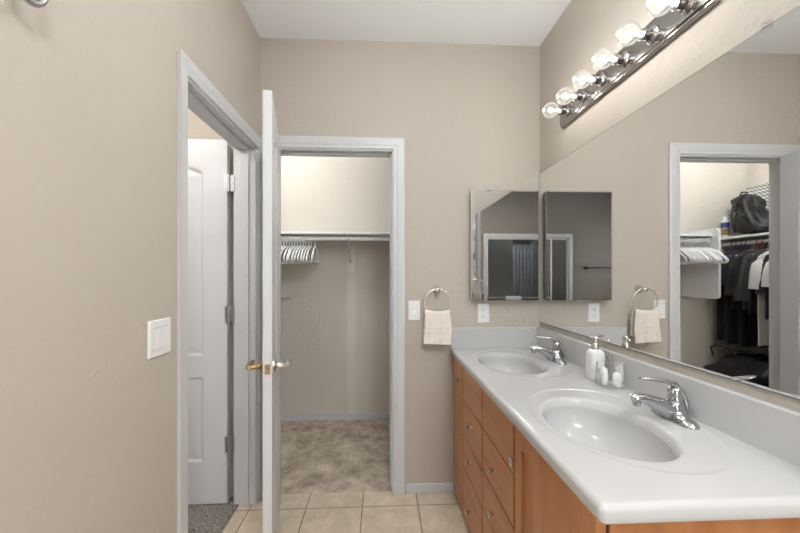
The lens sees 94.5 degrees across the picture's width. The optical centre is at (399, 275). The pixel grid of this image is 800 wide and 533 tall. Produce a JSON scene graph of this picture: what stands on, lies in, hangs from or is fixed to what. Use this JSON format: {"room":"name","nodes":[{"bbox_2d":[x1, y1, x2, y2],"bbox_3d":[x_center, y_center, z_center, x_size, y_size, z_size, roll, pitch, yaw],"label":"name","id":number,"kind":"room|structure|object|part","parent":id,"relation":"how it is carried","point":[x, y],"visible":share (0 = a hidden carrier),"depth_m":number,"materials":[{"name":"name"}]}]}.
{"room":"bathroom","nodes":[
{"label":"bathroom","id":0,"kind":"room"},
{"bbox_2d":[0,0,259,532],"bbox_3d":[-0.825,-0.048,1.176,0.115,2.670,1.950,0,0,-3],"label":"wall","id":1,"kind":"structure","parent":0,"point":[88,88],"depth_m":0.92,"materials":[{"name":"beige paint"}]},
{"bbox_2d":[23,0,48,7],"bbox_3d":[-0.723,-0.575,0.704,0.042,0.114,0.085,0,0,-3],"label":"robe hook","id":2,"kind":"object","parent":1,"relation":"attached to","point":[34,3],"visible":1,"depth_m":0.72,"materials":[{"name":"silver metal"}]},
{"bbox_2d":[148,317,170,358],"bbox_3d":[-0.761,0.197,1.178,0.012,0.115,0.116,0,0,-3],"label":"light switch","id":3,"kind":"object","parent":1,"relation":"attached to","point":[159,331],"visible":1,"depth_m":1.17,"materials":[{"name":"white plastic"}]},
{"bbox_2d":[188,139,234,503],"bbox_3d":[-1.294,0.257,2.031,0.740,2.030,0.107,0,0,-3],"label":"door","id":4,"kind":"structure","parent":1,"relation":"in","point":[210,181],"depth_m":2.06,"materials":[{"name":"white paint"}]},
{"bbox_2d":[177,49,261,532],"bbox_3d":[-0.785,0.252,1.704,0.016,2.070,0.856,0,0,-3],"label":"trim","id":5,"kind":"structure","parent":1,"relation":"attached to","point":[186,69],"depth_m":1.31,"materials":[{"name":"white paint"}]},
{"bbox_2d":[188,78,256,505],"bbox_3d":[-0.851,0.280,1.709,0.119,2.014,0.757,0,0,-3],"label":"trim","id":6,"kind":"structure","parent":1,"relation":"attached to","point":[245,151],"depth_m":2.07,"materials":[{"name":"white paint"}]},
{"bbox_2d":[245,90,290,532],"bbox_3d":[-0.619,0.269,1.814,0.181,2.012,0.729,0,0,-15],"label":"door","id":7,"kind":"structure","parent":1,"relation":"in","point":[270,366],"depth_m":1.48,"materials":[{"name":"white paint"}]},
{"bbox_3d":[-0.605,0.374,1.556,0.072,0.062,0.144,0,0,-15],"label":"handle","id":8,"kind":"part","parent":7,"relation":"part of","materials":[{"name":"gold metal"}]},
{"bbox_3d":[-0.526,0.374,1.467,0.021,0.040,0.010,0,0,-15],"label":"latch plate","id":9,"kind":"part","parent":7,"relation":"part of","materials":[{"name":"gold metal"}]},
{"bbox_3d":[-0.502,0.374,1.584,0.072,0.062,0.144,0,0,-15],"label":"handle","id":10,"kind":"part","parent":7,"relation":"part of","materials":[{"name":"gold metal"}]},
{"bbox_2d":[188,419,391,532],"bbox_3d":[-0.838,1.312,1.786,3.300,0.071,2.970,0,0,-3],"label":"floor","id":11,"kind":"structure","parent":0,"point":[323,456],"depth_m":2.53,"materials":[{"name":"beige carpet"}]},
{"bbox_2d":[281,156,389,414],"bbox_3d":[-0.484,-0.048,3.356,2.680,2.670,0.130,0,0,-3],"label":"wall","id":12,"kind":"structure","parent":0,"point":[319,194],"depth_m":3.29,"materials":[{"name":"paint"}]},
{"bbox_2d":[281,413,389,420],"bbox_3d":[-0.480,1.257,3.284,2.440,0.060,0.013,0,0,-3],"label":"baseboard","id":13,"kind":"structure","parent":12,"relation":"attached to","point":[356,416],"depth_m":3.27,"materials":[{"name":"white paint"}]},
{"bbox_2d":[281,231,389,236],"bbox_3d":[-0.152,-0.343,3.146,1.797,0.019,0.319,0,0,-3],"label":"closet shelf","id":14,"kind":"object","parent":12,"relation":"attached to","point":[283,233],"visible":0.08,"depth_m":3.00,"materials":[{"name":"white paint"}]},
{"bbox_2d":[282,241,389,245],"bbox_3d":[-0.160,-0.297,3.296,1.797,0.072,0.018,0,0,-3],"label":"cleat","id":15,"kind":"object","parent":12,"relation":"attached to","point":[318,243],"visible":0.21,"depth_m":3.27,"materials":[{"name":"paint"}]},
{"bbox_2d":[346,234,355,272],"bbox_3d":[-0.423,-0.177,3.138,0.080,0.312,0.308,0,0,-3],"label":"shelf bracket","id":16,"kind":"object","parent":12,"relation":"attached to","point":[351,249],"visible":0.97,"depth_m":3.25,"materials":[{"name":"white metal"}]},
{"bbox_3d":[-0.427,-0.210,3.123,0.025,0.245,0.277,0,0,-3],"label":"bracket arm","id":17,"kind":"part","parent":16,"relation":"part of","materials":[{"name":"white paint"}]},
{"bbox_2d":[347,273,355,413],"bbox_3d":[-0.430,0.603,3.291,0.076,1.247,0.004,0,0,-3],"label":"trim","id":18,"kind":"structure","parent":12,"relation":"attached to","point":[351,277],"depth_m":3.29,"materials":[{"name":"beige paint"}]},
{"bbox_3d":[-1.058,-0.100,3.074,0.019,0.590,0.374,0,0,-3],"label":"end panel","id":19,"kind":"object","parent":12,"relation":"attached to","visible":0},
{"bbox_2d":[281,236,389,240],"bbox_3d":[-0.147,-0.299,3.031,1.797,0.033,0.033,0,0,-3],"label":"closet rod","id":20,"kind":"object","parent":19,"relation":"attached to","point":[313,238],"visible":0.32,"depth_m":3.00,"materials":[{"name":"white paint"}]},
{"bbox_2d":[281,236,290,263],"bbox_3d":[-0.939,-0.208,2.993,0.012,0.225,0.422,0,0,-3],"label":"clothes hanger","id":21,"kind":"object","parent":20,"relation":"hanging from","point":[283,236],"visible":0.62,"depth_m":2.99,"materials":[{"name":"white plastic"}]},
{"bbox_2d":[281,236,293,263],"bbox_3d":[-0.917,-0.208,2.994,0.012,0.225,0.422,0,0,-2],"label":"clothes hanger","id":22,"kind":"object","parent":20,"relation":"hanging from","point":[286,236],"visible":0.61,"depth_m":2.97,"materials":[{"name":"white plastic"}]},
{"bbox_2d":[283,236,293,263],"bbox_3d":[-0.895,-0.208,2.995,0.012,0.225,0.422,0,0,-5],"label":"clothes hanger","id":23,"kind":"object","parent":20,"relation":"hanging from","point":[289,246],"visible":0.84,"depth_m":2.94,"materials":[{"name":"white plastic"}]},
{"bbox_2d":[286,236,296,263],"bbox_3d":[-0.872,-0.208,2.996,0.012,0.225,0.422,0,0,-5],"label":"clothes hanger","id":24,"kind":"object","parent":20,"relation":"hanging from","point":[292,236],"visible":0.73,"depth_m":2.91,"materials":[{"name":"white plastic"}]},
{"bbox_2d":[288,236,299,263],"bbox_3d":[-0.851,-0.208,2.997,0.012,0.225,0.422,0,0,-2],"label":"clothes hanger","id":25,"kind":"object","parent":20,"relation":"hanging from","point":[294,246],"visible":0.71,"depth_m":2.96,"materials":[{"name":"white plastic"}]},
{"bbox_2d":[291,236,302,263],"bbox_3d":[-0.830,-0.208,2.998,0.012,0.225,0.422,0,0,-3],"label":"clothes hanger","id":26,"kind":"object","parent":20,"relation":"hanging from","point":[292,261],"visible":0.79,"depth_m":2.90,"materials":[{"name":"white plastic"}]},
{"bbox_2d":[294,236,305,263],"bbox_3d":[-0.808,-0.208,2.999,0.013,0.225,0.422,0,0,-3],"label":"clothes hanger","id":27,"kind":"object","parent":20,"relation":"hanging from","point":[300,236],"visible":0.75,"depth_m":2.96,"materials":[{"name":"white plastic"}]},
{"bbox_2d":[297,236,308,263],"bbox_3d":[-0.785,-0.208,3.000,0.013,0.225,0.422,0,0,-3],"label":"clothes hanger","id":28,"kind":"object","parent":20,"relation":"hanging from","point":[302,236],"visible":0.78,"depth_m":2.97,"materials":[{"name":"white plastic"}]},
{"bbox_2d":[300,236,310,263],"bbox_3d":[-0.765,-0.208,3.001,0.013,0.225,0.422,0,0,-4],"label":"clothes hanger","id":29,"kind":"object","parent":20,"relation":"hanging from","point":[305,246],"visible":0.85,"depth_m":2.97,"materials":[{"name":"white plastic"}]},
{"bbox_2d":[302,236,314,263],"bbox_3d":[-0.739,-0.208,3.003,0.012,0.225,0.422,0,0,-2],"label":"clothes hanger","id":30,"kind":"object","parent":20,"relation":"hanging from","point":[308,236],"visible":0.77,"depth_m":2.98,"materials":[{"name":"white plastic"}]},
{"bbox_2d":[306,236,316,263],"bbox_3d":[-0.719,-0.208,3.004,0.012,0.225,0.422,0,0,-3],"label":"clothes hanger","id":31,"kind":"object","parent":20,"relation":"hanging from","point":[310,247],"visible":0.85,"depth_m":2.98,"materials":[{"name":"white plastic"}]},
{"bbox_2d":[311,236,318,263],"bbox_3d":[-0.687,-0.208,3.005,0.012,0.225,0.422,0,0,-6],"label":"clothes hanger","id":32,"kind":"object","parent":20,"relation":"hanging from","point":[315,247],"visible":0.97,"depth_m":2.98,"materials":[{"name":"white plastic"}]},
{"bbox_2d":[222,491,468,532],"bbox_3d":[-0.716,1.317,-0.185,3.351,0.060,4.720,0,0,-3],"label":"floor","id":33,"kind":"structure","parent":0,"point":[374,511],"depth_m":2.00,"materials":[{"name":"tile"}]},
{"bbox_2d":[453,357,799,532],"bbox_3d":[0.599,0.877,1.475,0.558,0.819,1.488,0,0,-3],"label":"vanity cabinet","id":34,"kind":"object","parent":33,"relation":"on","point":[502,484],"visible":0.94,"depth_m":1.22,"materials":[{"name":"brown wood"}]},
{"bbox_3d":[0.331,0.859,2.058,0.021,0.767,0.242,0,0,-3],"label":"door","id":35,"kind":"part","parent":34,"relation":"part of","materials":[{"name":"brown wood"}]},
{"bbox_3d":[0.346,1.113,1.745,0.021,0.257,0.365,0,0,-3],"label":"drawer","id":36,"kind":"part","parent":34,"relation":"part of","materials":[{"name":"brown wood"}]},
{"bbox_3d":[0.346,0.903,1.745,0.021,0.149,0.365,0,0,-3],"label":"drawer","id":37,"kind":"part","parent":34,"relation":"part of","materials":[{"name":"brown wood"}]},
{"bbox_3d":[0.346,0.732,1.745,0.021,0.180,0.365,0,0,-3],"label":"drawer","id":38,"kind":"part","parent":34,"relation":"part of","materials":[{"name":"brown wood"}]},
{"bbox_3d":[0.365,1.105,1.368,0.021,0.274,0.362,0,0,-3],"label":"drawer","id":39,"kind":"part","parent":34,"relation":"part of","materials":[{"name":"brown wood"}]},
{"bbox_3d":[0.340,0.883,1.370,0.029,0.030,0.030,0,0,-3],"label":"knob","id":40,"kind":"part","parent":34,"relation":"part of","materials":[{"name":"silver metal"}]},
{"bbox_3d":[0.340,0.722,1.370,0.029,0.030,0.030,0,0,-3],"label":"knob","id":41,"kind":"part","parent":34,"relation":"part of","materials":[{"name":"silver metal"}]},
{"bbox_3d":[0.365,0.887,1.368,0.021,0.147,0.362,0,0,-3],"label":"drawer","id":42,"kind":"part","parent":34,"relation":"part of","materials":[{"name":"brown wood"}]},
{"bbox_3d":[0.365,0.725,1.368,0.021,0.165,0.362,0,0,-3],"label":"drawer","id":43,"kind":"part","parent":34,"relation":"part of","materials":[{"name":"brown wood"}]},
{"bbox_3d":[0.351,0.575,1.142,0.029,0.030,0.030,0,0,-3],"label":"knob","id":44,"kind":"part","parent":34,"relation":"part of","materials":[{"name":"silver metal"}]},
{"bbox_3d":[0.385,0.859,0.951,0.021,0.767,0.446,0,0,-3],"label":"door","id":45,"kind":"part","parent":34,"relation":"part of","materials":[{"name":"brown wood"}]},
{"bbox_2d":[450,327,799,523],"bbox_3d":[0.607,0.440,1.459,0.545,0.259,1.523,0,0,-3],"label":"countertop","id":46,"kind":"structure","parent":34,"relation":"on","point":[626,463],"depth_m":0.98,"materials":[{"name":"white stone"}]},
{"bbox_2d":[481,358,543,373],"bbox_3d":[0.551,0.512,1.834,0.281,0.114,0.421,0,0,-3],"label":"basin","id":47,"kind":"object","parent":46,"relation":"in","point":[510,365],"depth_m":2.00,"materials":[{"name":"white ceramic"}]},
{"bbox_2d":[529,336,566,364],"bbox_3d":[0.751,0.371,1.871,0.172,0.138,0.148,0,0,26],"label":"faucet","id":48,"kind":"object","parent":46,"relation":"on","point":[556,355],"visible":1,"depth_m":1.84,"materials":[{"name":"silver metal"}]},
{"bbox_3d":[0.727,0.394,1.853,0.158,0.091,0.054,0,0,-3],"label":"spout","id":49,"kind":"part","parent":48,"relation":"part of","materials":[{"name":"silver metal"}]},
{"bbox_3d":[0.751,0.356,1.854,0.149,0.109,0.041,0,0,-3],"label":"lever","id":50,"kind":"part","parent":48,"relation":"part of","materials":[{"name":"silver metal"}]},
{"bbox_2d":[585,336,609,380],"bbox_3d":[0.807,0.339,1.513,0.061,0.176,0.093,0,0,-3],"label":"soap dispenser","id":51,"kind":"object","parent":46,"relation":"on","point":[594,353],"visible":0.94,"depth_m":1.51,"materials":[{"name":"white ceramic"}]},
{"bbox_2d":[585,348,604,380],"bbox_3d":[0.807,0.365,1.529,0.061,0.124,0.061,0,0,-3],"label":"bottle","id":52,"kind":"object","parent":51,"relation":"attached to","point":[592,354],"depth_m":1.50,"materials":[{"name":"white ceramic"}]},
{"bbox_2d":[596,356,624,388],"bbox_3d":[0.800,0.365,1.411,0.076,0.121,0.076,0,0,-3],"label":"glass canister","id":53,"kind":"object","parent":46,"relation":"on","point":[619,367],"visible":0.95,"depth_m":1.41,"materials":[{"name":"clear glass"}]},
{"bbox_2d":[599,367,607,384],"bbox_3d":[0.783,0.387,1.425,0.033,0.068,0.033,0,0,-3],"label":"roll","id":54,"kind":"object","parent":53,"relation":"in","point":[603,371],"visible":1,"depth_m":1.41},
{"bbox_3d":[0.800,0.329,1.411,0.076,0.010,0.076,0,0,-3],"label":"lid","id":55,"kind":"part","parent":53,"relation":"part of","materials":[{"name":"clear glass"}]},
{"bbox_2d":[612,372,621,387],"bbox_3d":[0.817,0.392,1.395,0.031,0.056,0.031,0,0,-3],"label":"roll","id":56,"kind":"object","parent":53,"relation":"in","point":[616,378],"visible":1,"depth_m":1.38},
{"bbox_2d":[545,406,675,461],"bbox_3d":[0.588,0.512,1.078,0.281,0.114,0.421,0,0,-3],"label":"basin","id":57,"kind":"object","parent":46,"relation":"in","point":[604,429],"depth_m":1.19,"materials":[{"name":"white ceramic"}]},
{"bbox_2d":[629,377,700,429],"bbox_3d":[0.788,0.371,1.121,0.172,0.138,0.148,0,0,26],"label":"faucet","id":58,"kind":"object","parent":46,"relation":"on","point":[674,409],"visible":1,"depth_m":1.09,"materials":[{"name":"silver metal"}]},
{"bbox_3d":[0.763,0.394,1.103,0.158,0.091,0.054,0,0,-3],"label":"spout","id":59,"kind":"part","parent":58,"relation":"part of","materials":[{"name":"silver metal"}]},
{"bbox_3d":[0.788,0.356,1.105,0.149,0.109,0.041,0,0,-3],"label":"lever","id":60,"kind":"part","parent":58,"relation":"part of","materials":[{"name":"silver metal"}]},
{"bbox_2d":[188,38,539,496],"bbox_3d":[-0.833,-0.048,2.210,3.351,2.670,0.115,0,0,-3],"label":"wall","id":61,"kind":"structure","parent":0,"point":[467,116],"depth_m":2.20,"materials":[{"name":"beige paint"}]},
{"bbox_2d":[260,135,404,497],"bbox_3d":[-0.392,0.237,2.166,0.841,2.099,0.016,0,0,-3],"label":"trim","id":62,"kind":"structure","parent":61,"relation":"attached to","point":[397,145],"depth_m":2.18,"materials":[{"name":"white paint"}]},
{"bbox_2d":[408,301,419,319],"bbox_3d":[0.084,0.207,2.191,0.070,0.115,0.012,0,0,-3],"label":"light switch","id":63,"kind":"object","parent":61,"relation":"attached to","point":[413,306],"visible":1,"depth_m":2.19,"materials":[{"name":"white plastic"}]},
{"bbox_2d":[406,482,454,492],"bbox_3d":[0.183,1.260,2.195,0.301,0.055,0.013,0,0,-3],"label":"baseboard","id":64,"kind":"structure","parent":61,"relation":"attached to","point":[446,486],"depth_m":2.19,"materials":[{"name":"white paint"}]},
{"bbox_2d":[423,285,451,309],"bbox_3d":[0.217,0.149,2.169,0.165,0.179,0.069,0,0,-3],"label":"towel ring","id":65,"kind":"object","parent":61,"relation":"attached to","point":[436,289],"visible":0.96,"depth_m":2.15,"materials":[{"name":"silver metal"}]},
{"bbox_2d":[423,310,451,344],"bbox_3d":[0.215,0.299,2.147,0.165,0.203,0.064,0,0,-3],"label":"hand towel","id":66,"kind":"object","parent":65,"relation":"hanging from","point":[437,327],"visible":1,"depth_m":2.12,"materials":[{"name":"beige fabric"}]},
{"bbox_2d":[477,303,488,322],"bbox_3d":[0.498,0.225,2.212,0.070,0.115,0.009,0,0,-3],"label":"power outlet","id":67,"kind":"object","parent":61,"relation":"attached to","point":[482,308],"visible":1,"depth_m":2.21,"materials":[{"name":"white plastic"}]},
{"bbox_2d":[470,190,537,300],"bbox_3d":[0.614,-0.177,2.197,0.402,0.648,0.051,0,0,-3],"label":"medicine cabinet","id":68,"kind":"object","parent":61,"relation":"attached to","point":[503,223],"visible":1,"depth_m":2.17,"materials":[{"name":"silver metal"}]},
{"bbox_2d":[241,0,570,45],"bbox_3d":[-0.744,-1.433,0.379,3.590,0.100,6.050,0,0,-3],"label":"ceiling","id":69,"kind":"structure","parent":0,"point":[480,22],"depth_m":2.01,"materials":[{"name":"white paint"}]},
{"bbox_2d":[540,0,799,411],"bbox_3d":[1.014,-0.048,-0.053,0.119,2.670,4.815,0,0,-3],"label":"wall","id":70,"kind":"structure","parent":0,"point":[585,27],"depth_m":1.46,"materials":[{"name":"beige paint"}]},
{"bbox_2d":[542,0,720,127],"bbox_3d":[0.806,-0.828,1.483,0.146,0.118,0.895,0,0,-3],"label":"vanity light","id":71,"kind":"object","parent":70,"relation":"attached to","point":[678,16],"visible":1,"depth_m":1.35,"materials":[{"name":"silver metal"}]},
{"bbox_3d":[0.756,-0.827,1.852,0.081,0.075,0.075,0,0,-3],"label":"bulb","id":72,"kind":"part","parent":71,"relation":"part of","materials":[{"name":"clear glass"}]},
{"bbox_2d":[557,104,569,116],"bbox_3d":[0.818,-0.827,1.855,0.042,0.058,0.058,0,0,-3],"label":"socket","id":73,"kind":"object","parent":71,"relation":"attached to","point":[564,110],"depth_m":1.84,"materials":[{"name":"silver metal"}]},
{"bbox_3d":[0.763,-0.827,1.706,0.081,0.075,0.075,0,0,-3],"label":"bulb","id":74,"kind":"part","parent":71,"relation":"part of","materials":[{"name":"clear glass"}]},
{"bbox_2d":[572,90,585,102],"bbox_3d":[0.825,-0.827,1.709,0.042,0.058,0.058,0,0,-3],"label":"socket","id":75,"kind":"object","parent":71,"relation":"attached to","point":[580,96],"depth_m":1.70,"materials":[{"name":"silver metal"}]},
{"bbox_3d":[0.770,-0.827,1.559,0.081,0.075,0.075,0,0,-3],"label":"bulb","id":76,"kind":"part","parent":71,"relation":"part of","materials":[{"name":"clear glass"}]},
{"bbox_2d":[590,72,605,86],"bbox_3d":[0.832,-0.827,1.562,0.042,0.058,0.058,0,0,-3],"label":"socket","id":77,"kind":"object","parent":71,"relation":"attached to","point":[599,79],"depth_m":1.55,"materials":[{"name":"silver metal"}]},
{"bbox_3d":[0.777,-0.827,1.413,0.081,0.075,0.075,0,0,-3],"label":"bulb","id":78,"kind":"part","parent":71,"relation":"part of","materials":[{"name":"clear glass"}]},
{"bbox_2d":[611,51,628,67],"bbox_3d":[0.839,-0.827,1.416,0.042,0.058,0.058,0,0,-3],"label":"socket","id":79,"kind":"object","parent":71,"relation":"attached to","point":[621,59],"depth_m":1.40,"materials":[{"name":"silver metal"}]},
{"bbox_3d":[0.784,-0.827,1.267,0.081,0.075,0.075,0,0,-3],"label":"bulb","id":80,"kind":"part","parent":71,"relation":"part of","materials":[{"name":"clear glass"}]},
{"bbox_2d":[637,24,657,44],"bbox_3d":[0.846,-0.827,1.270,0.042,0.058,0.058,0,0,-3],"label":"socket","id":81,"kind":"object","parent":71,"relation":"attached to","point":[649,34],"depth_m":1.26,"materials":[{"name":"silver metal"}]},
{"bbox_3d":[0.791,-0.827,1.120,0.081,0.075,0.075,0,0,-3],"label":"bulb","id":82,"kind":"part","parent":71,"relation":"part of","materials":[{"name":"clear glass"}]},
{"bbox_2d":[670,0,694,14],"bbox_3d":[0.853,-0.827,1.123,0.042,0.058,0.058,0,0,-3],"label":"socket","id":83,"kind":"object","parent":71,"relation":"attached to","point":[682,7],"depth_m":1.11,"materials":[{"name":"silver metal"}]},
{"bbox_2d":[537,327,799,467],"bbox_3d":[0.868,0.386,1.471,0.023,0.152,1.523,0,0,-3],"label":"backsplash","id":84,"kind":"structure","parent":70,"relation":"attached to","point":[774,429],"depth_m":1.02,"materials":[{"name":"white stone"}]},
{"bbox_2d":[539,5,799,399],"bbox_3d":[0.873,-0.171,1.519,0.009,0.908,1.419,0,0,-3],"label":"wall mirror","id":85,"kind":"object","parent":70,"relation":"attached to","point":[672,234],"visible":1,"depth_m":1.10,"materials":[{"name":"clear glass"}]}
]}

